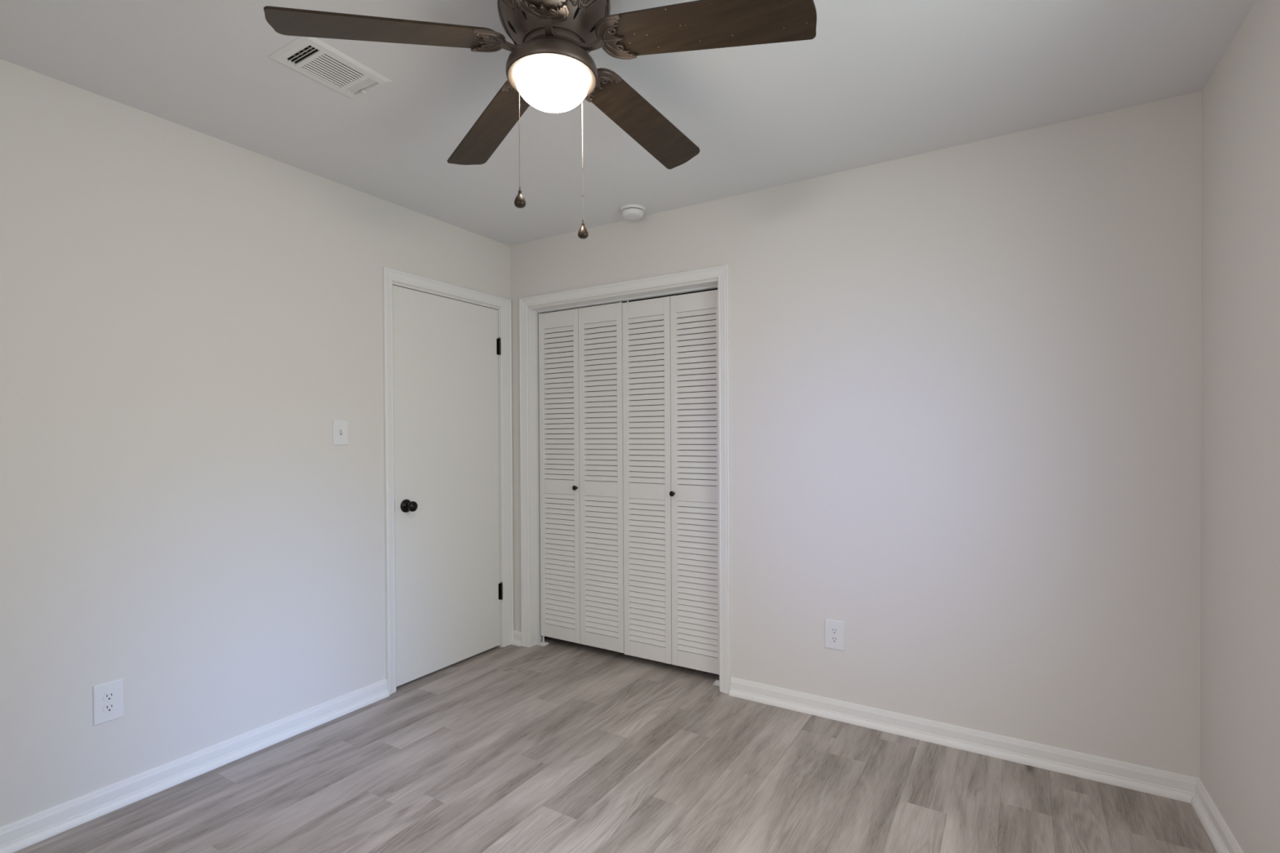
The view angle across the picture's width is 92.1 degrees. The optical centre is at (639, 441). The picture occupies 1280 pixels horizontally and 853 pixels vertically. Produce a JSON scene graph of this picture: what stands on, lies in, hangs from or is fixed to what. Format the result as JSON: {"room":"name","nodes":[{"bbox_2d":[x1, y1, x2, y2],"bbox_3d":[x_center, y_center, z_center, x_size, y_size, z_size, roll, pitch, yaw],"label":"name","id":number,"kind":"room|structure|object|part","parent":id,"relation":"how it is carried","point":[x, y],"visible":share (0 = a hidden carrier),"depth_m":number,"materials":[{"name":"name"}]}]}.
{"room":"empty bedroom","nodes":[
{"label":"empty bedroom","id":0,"kind":"room"},
{"bbox_2d":[0,58,510,826],"bbox_3d":[-1.670,0.038,2.483,0.120,2.440,3.150,0,1,32],"label":"wall","id":1,"kind":"structure","parent":0,"point":[188,316],"depth_m":2.28,"materials":[{"name":"paint"}]},
{"bbox_2d":[93,678,124,726],"bbox_3d":[-1.822,0.893,2.116,0.008,0.135,0.084,0,1,32],"label":"wall outlet","id":2,"kind":"object","parent":1,"relation":"attached to","point":[108,697],"visible":1,"depth_m":2.11,"materials":[{"name":"white plastic"}]},
{"bbox_2d":[102,691,115,701],"bbox_3d":[-1.820,0.874,2.114,0.002,0.028,0.034,0,1,32],"label":"receptacle","id":3,"kind":"object","parent":2,"relation":"attached to","point":[107,695],"depth_m":2.11,"materials":[{"name":"white plastic"}]},
{"bbox_2d":[102,702,115,712],"bbox_3d":[-1.820,0.913,2.115,0.002,0.028,0.034,0,1,32],"label":"receptacle","id":4,"kind":"object","parent":2,"relation":"attached to","point":[107,707],"depth_m":2.11,"materials":[{"name":"white plastic"}]},
{"bbox_2d":[0,678,389,852],"bbox_3d":[-1.835,1.222,2.075,0.028,0.082,2.258,0,1,32],"label":"baseboard","id":5,"kind":"structure","parent":1,"relation":"attached to","point":[15,836],"depth_m":2.26,"materials":[{"name":"paint"}]},
{"bbox_2d":[332,419,348,445],"bbox_3d":[-1.372,-0.042,2.834,0.018,0.117,0.075,0,1,32],"label":"light switch","id":6,"kind":"object","parent":1,"relation":"attached to","point":[340,427],"visible":1,"depth_m":2.83,"materials":[{"name":"white plastic"}]},
{"bbox_2d":[392,284,502,686],"bbox_3d":[-1.023,0.222,3.395,0.103,2.017,0.737,0,1,32],"label":"door","id":7,"kind":"structure","parent":1,"relation":"in","point":[448,586],"depth_m":3.36,"materials":[{"name":"paint"}]},
{"bbox_3d":[-1.166,0.328,3.130,0.067,0.067,0.067,0,1,32],"label":"knob","id":8,"kind":"part","parent":7,"relation":"part of","materials":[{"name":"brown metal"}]},
{"bbox_2d":[382,266,513,694],"bbox_3d":[-1.055,0.192,3.430,0.102,2.108,0.888,0,1,32],"label":"trim","id":9,"kind":"structure","parent":1,"relation":"attached to","point":[388,274],"depth_m":3.32,"materials":[{"name":"paint"}]},
{"bbox_2d":[13,635,1217,852],"bbox_3d":[-0.067,1.305,1.921,3.600,0.100,4.090,0,1,32],"label":"floor","id":10,"kind":"structure","parent":0,"point":[559,746],"depth_m":2.22,"materials":[{"name":"laminate"}]},
{"bbox_2d":[536,635,548,646],"bbox_3d":[-0.596,1.216,3.771,0.062,0.051,0.046,0,1,32],"label":"pivot bracket","id":11,"kind":"object","parent":10,"relation":"on","point":[544,643],"visible":1,"depth_m":3.78,"materials":[{"name":"white plastic"}]},
{"bbox_2d":[712,680,719,685],"bbox_3d":[0.408,1.216,3.151,0.061,0.051,0.045,0,1,32],"label":"pivot bracket","id":12,"kind":"object","parent":10,"relation":"on","point":[717,682],"visible":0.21,"depth_m":3.16,"materials":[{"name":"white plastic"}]},
{"bbox_2d":[0,0,1255,245],"bbox_3d":[-0.222,-1.241,1.573,3.540,0.120,3.390,0,1,32],"label":"ceiling","id":13,"kind":"structure","parent":0,"point":[877,81],"depth_m":2.06,"materials":[{"name":"paint"}]},
{"bbox_2d":[267,36,392,99],"bbox_3d":[-0.976,-1.234,1.954,0.209,0.143,0.286,0,1,32],"label":"ceiling vent","id":14,"kind":"object","parent":13,"relation":"in","point":[311,57],"visible":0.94,"depth_m":1.95,"materials":[{"name":"metal"}]},
{"bbox_2d":[263,0,817,239],"bbox_3d":[-0.191,-0.872,1.636,1.277,0.620,1.245,0,1,32],"label":"ceiling fan","id":15,"kind":"object","parent":13,"relation":"hanging from","point":[550,68],"visible":1,"depth_m":1.53,"materials":[{"name":"brown wood"}]},
{"bbox_3d":[-0.603,-0.985,1.486,0.518,0.083,0.136,0,1,-20],"label":"fan blade","id":16,"kind":"part","parent":15,"relation":"part of","materials":[{"name":"brown wood"}]},
{"bbox_3d":[-0.454,-0.991,1.938,0.135,0.084,0.518,-1,1,-37],"label":"fan blade","id":17,"kind":"part","parent":15,"relation":"part of","materials":[{"name":"brown wood"}]},
{"bbox_3d":[-0.301,-0.801,1.537,0.003,0.335,0.003,0,1,2],"label":"pull chain","id":18,"kind":"part","parent":15,"relation":"part of","materials":[{"name":"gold metal"}]},
{"bbox_3d":[-0.231,-0.985,1.210,0.135,0.086,0.518,0,1,0],"label":"fan blade","id":19,"kind":"part","parent":15,"relation":"part of","materials":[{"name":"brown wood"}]},
{"bbox_3d":[-0.229,-0.913,1.611,0.193,0.074,0.193,0,1,32],"label":"lamp shade","id":20,"kind":"part","parent":15,"relation":"part of","materials":[{"name":"white glass"}]},
{"bbox_3d":[-0.159,-0.790,1.702,0.004,0.358,0.004,0,1,32],"label":"pull chain","id":21,"kind":"part","parent":15,"relation":"part of","materials":[{"name":"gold metal"}]},
{"bbox_3d":[0.015,-0.998,1.935,0.135,0.080,0.518,0,1,34],"label":"fan blade","id":22,"kind":"part","parent":15,"relation":"part of","materials":[{"name":"brown wood"}]},
{"bbox_3d":[0.149,-0.983,1.457,0.518,0.100,0.133,0,1,21],"label":"fan blade","id":23,"kind":"part","parent":15,"relation":"part of","materials":[{"name":"brown wood"}]},
{"bbox_2d":[619,204,645,220],"bbox_3d":[-0.037,-1.175,3.173,0.133,0.043,0.133,0,1,32],"label":"smoke detector","id":24,"kind":"object","parent":13,"relation":"attached to","point":[629,211],"visible":1,"depth_m":3.13,"materials":[{"name":"white plastic"}]},
{"bbox_2d":[542,288,717,634],"bbox_3d":[0.088,0.017,3.742,1.650,2.440,0.600,0,1,32],"label":"wall","id":25,"kind":"structure","parent":0,"point":[715,288],"depth_m":4.07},
{"bbox_2d":[509,90,1201,777],"bbox_3d":[0.644,0.021,2.976,3.540,2.440,0.120,0,1,32],"label":"wall","id":26,"kind":"structure","parent":0,"point":[965,380],"depth_m":2.48,"materials":[{"name":"paint"}]},
{"bbox_2d":[511,630,521,646],"bbox_3d":[-0.756,1.201,3.768,0.087,0.082,0.028,0,1,32],"label":"baseboard","id":27,"kind":"structure","parent":26,"relation":"attached to","point":[517,641],"depth_m":3.76,"materials":[{"name":"paint"}]},
{"bbox_2d":[538,300,624,653],"bbox_3d":[-0.356,0.198,3.616,0.608,1.986,0.057,0,1,32],"label":"door","id":28,"kind":"structure","parent":26,"relation":"in","point":[593,619],"depth_m":3.61,"materials":[{"name":"paint"}]},
{"bbox_3d":[-0.479,0.205,3.709,0.302,1.970,0.028,0,1,32],"label":"panel frame","id":29,"kind":"part","parent":28,"relation":"part of","materials":[{"name":"paint"}]},
{"bbox_3d":[-0.380,0.272,3.616,0.029,0.029,0.030,0,1,32],"label":"knob","id":30,"kind":"part","parent":28,"relation":"part of","materials":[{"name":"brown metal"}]},
{"bbox_3d":[-0.219,0.205,3.549,0.303,1.970,0.028,0,1,32],"label":"panel frame","id":31,"kind":"part","parent":28,"relation":"part of","materials":[{"name":"paint"}]},
{"bbox_2d":[519,264,730,694],"bbox_3d":[-0.110,0.188,3.433,1.363,2.107,0.136,0,1,32],"label":"trim","id":32,"kind":"structure","parent":26,"relation":"attached to","point":[528,317],"depth_m":3.55,"materials":[{"name":"paint"}]},
{"bbox_2d":[537,284,717,313],"bbox_3d":[-0.096,-0.793,3.456,1.238,0.010,0.029,0,1,32],"label":"trim","id":33,"kind":"structure","parent":26,"relation":"attached to","point":[713,286],"depth_m":3.42,"materials":[{"name":"paint"}]},
{"bbox_2d":[622,289,719,675],"bbox_3d":[0.164,0.200,3.295,0.609,1.991,0.057,0,1,32],"label":"door","id":34,"kind":"structure","parent":26,"relation":"in","point":[686,637],"depth_m":3.29,"materials":[{"name":"paint"}]},
{"bbox_3d":[0.042,0.210,3.388,0.303,1.971,0.028,0,1,32],"label":"panel frame","id":35,"kind":"part","parent":34,"relation":"part of","materials":[{"name":"paint"}]},
{"bbox_3d":[0.172,0.277,3.275,0.029,0.029,0.030,0,1,32],"label":"knob","id":36,"kind":"part","parent":34,"relation":"part of","materials":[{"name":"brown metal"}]},
{"bbox_3d":[0.302,0.210,3.227,0.303,1.971,0.028,0,1,32],"label":"panel frame","id":37,"kind":"part","parent":34,"relation":"part of","materials":[{"name":"paint"}]},
{"bbox_2d":[824,618,844,651],"bbox_3d":[0.874,0.868,2.770,0.089,0.132,0.008,0,1,32],"label":"wall outlet","id":38,"kind":"object","parent":26,"relation":"attached to","point":[834,630],"visible":1,"depth_m":2.77,"materials":[{"name":"white plastic"}]},
{"bbox_2d":[830,635,838,643],"bbox_3d":[0.873,0.888,2.768,0.034,0.028,0.002,0,1,32],"label":"receptacle","id":39,"kind":"object","parent":38,"relation":"attached to","point":[833,639],"depth_m":2.77,"materials":[{"name":"white plastic"}]},
{"bbox_2d":[830,626,838,634],"bbox_3d":[0.873,0.849,2.768,0.034,0.028,0.002,0,1,32],"label":"receptacle","id":40,"kind":"object","parent":38,"relation":"attached to","point":[833,630],"depth_m":2.77,"materials":[{"name":"white plastic"}]},
{"bbox_2d":[728,676,1199,803],"bbox_3d":[1.183,1.201,2.571,1.740,0.082,0.028,0,1,32],"label":"baseboard","id":41,"kind":"structure","parent":26,"relation":"attached to","point":[1180,787],"depth_m":2.46,"materials":[{"name":"paint"}]},
{"bbox_2d":[1200,0,1279,852],"bbox_3d":[1.186,0.039,0.721,0.120,2.440,3.155,0,1,30],"label":"wall","id":42,"kind":"structure","parent":0,"point":[1240,596],"depth_m":1.77,"materials":[{"name":"paint"}]},
{"bbox_2d":[1191,777,1244,852],"bbox_3d":[1.129,1.218,0.770,0.028,0.082,3.151,0,1,30],"label":"baseboard","id":43,"kind":"structure","parent":42,"relation":"attached to","point":[1218,831],"depth_m":1.94,"materials":[{"name":"paint"}]}
]}

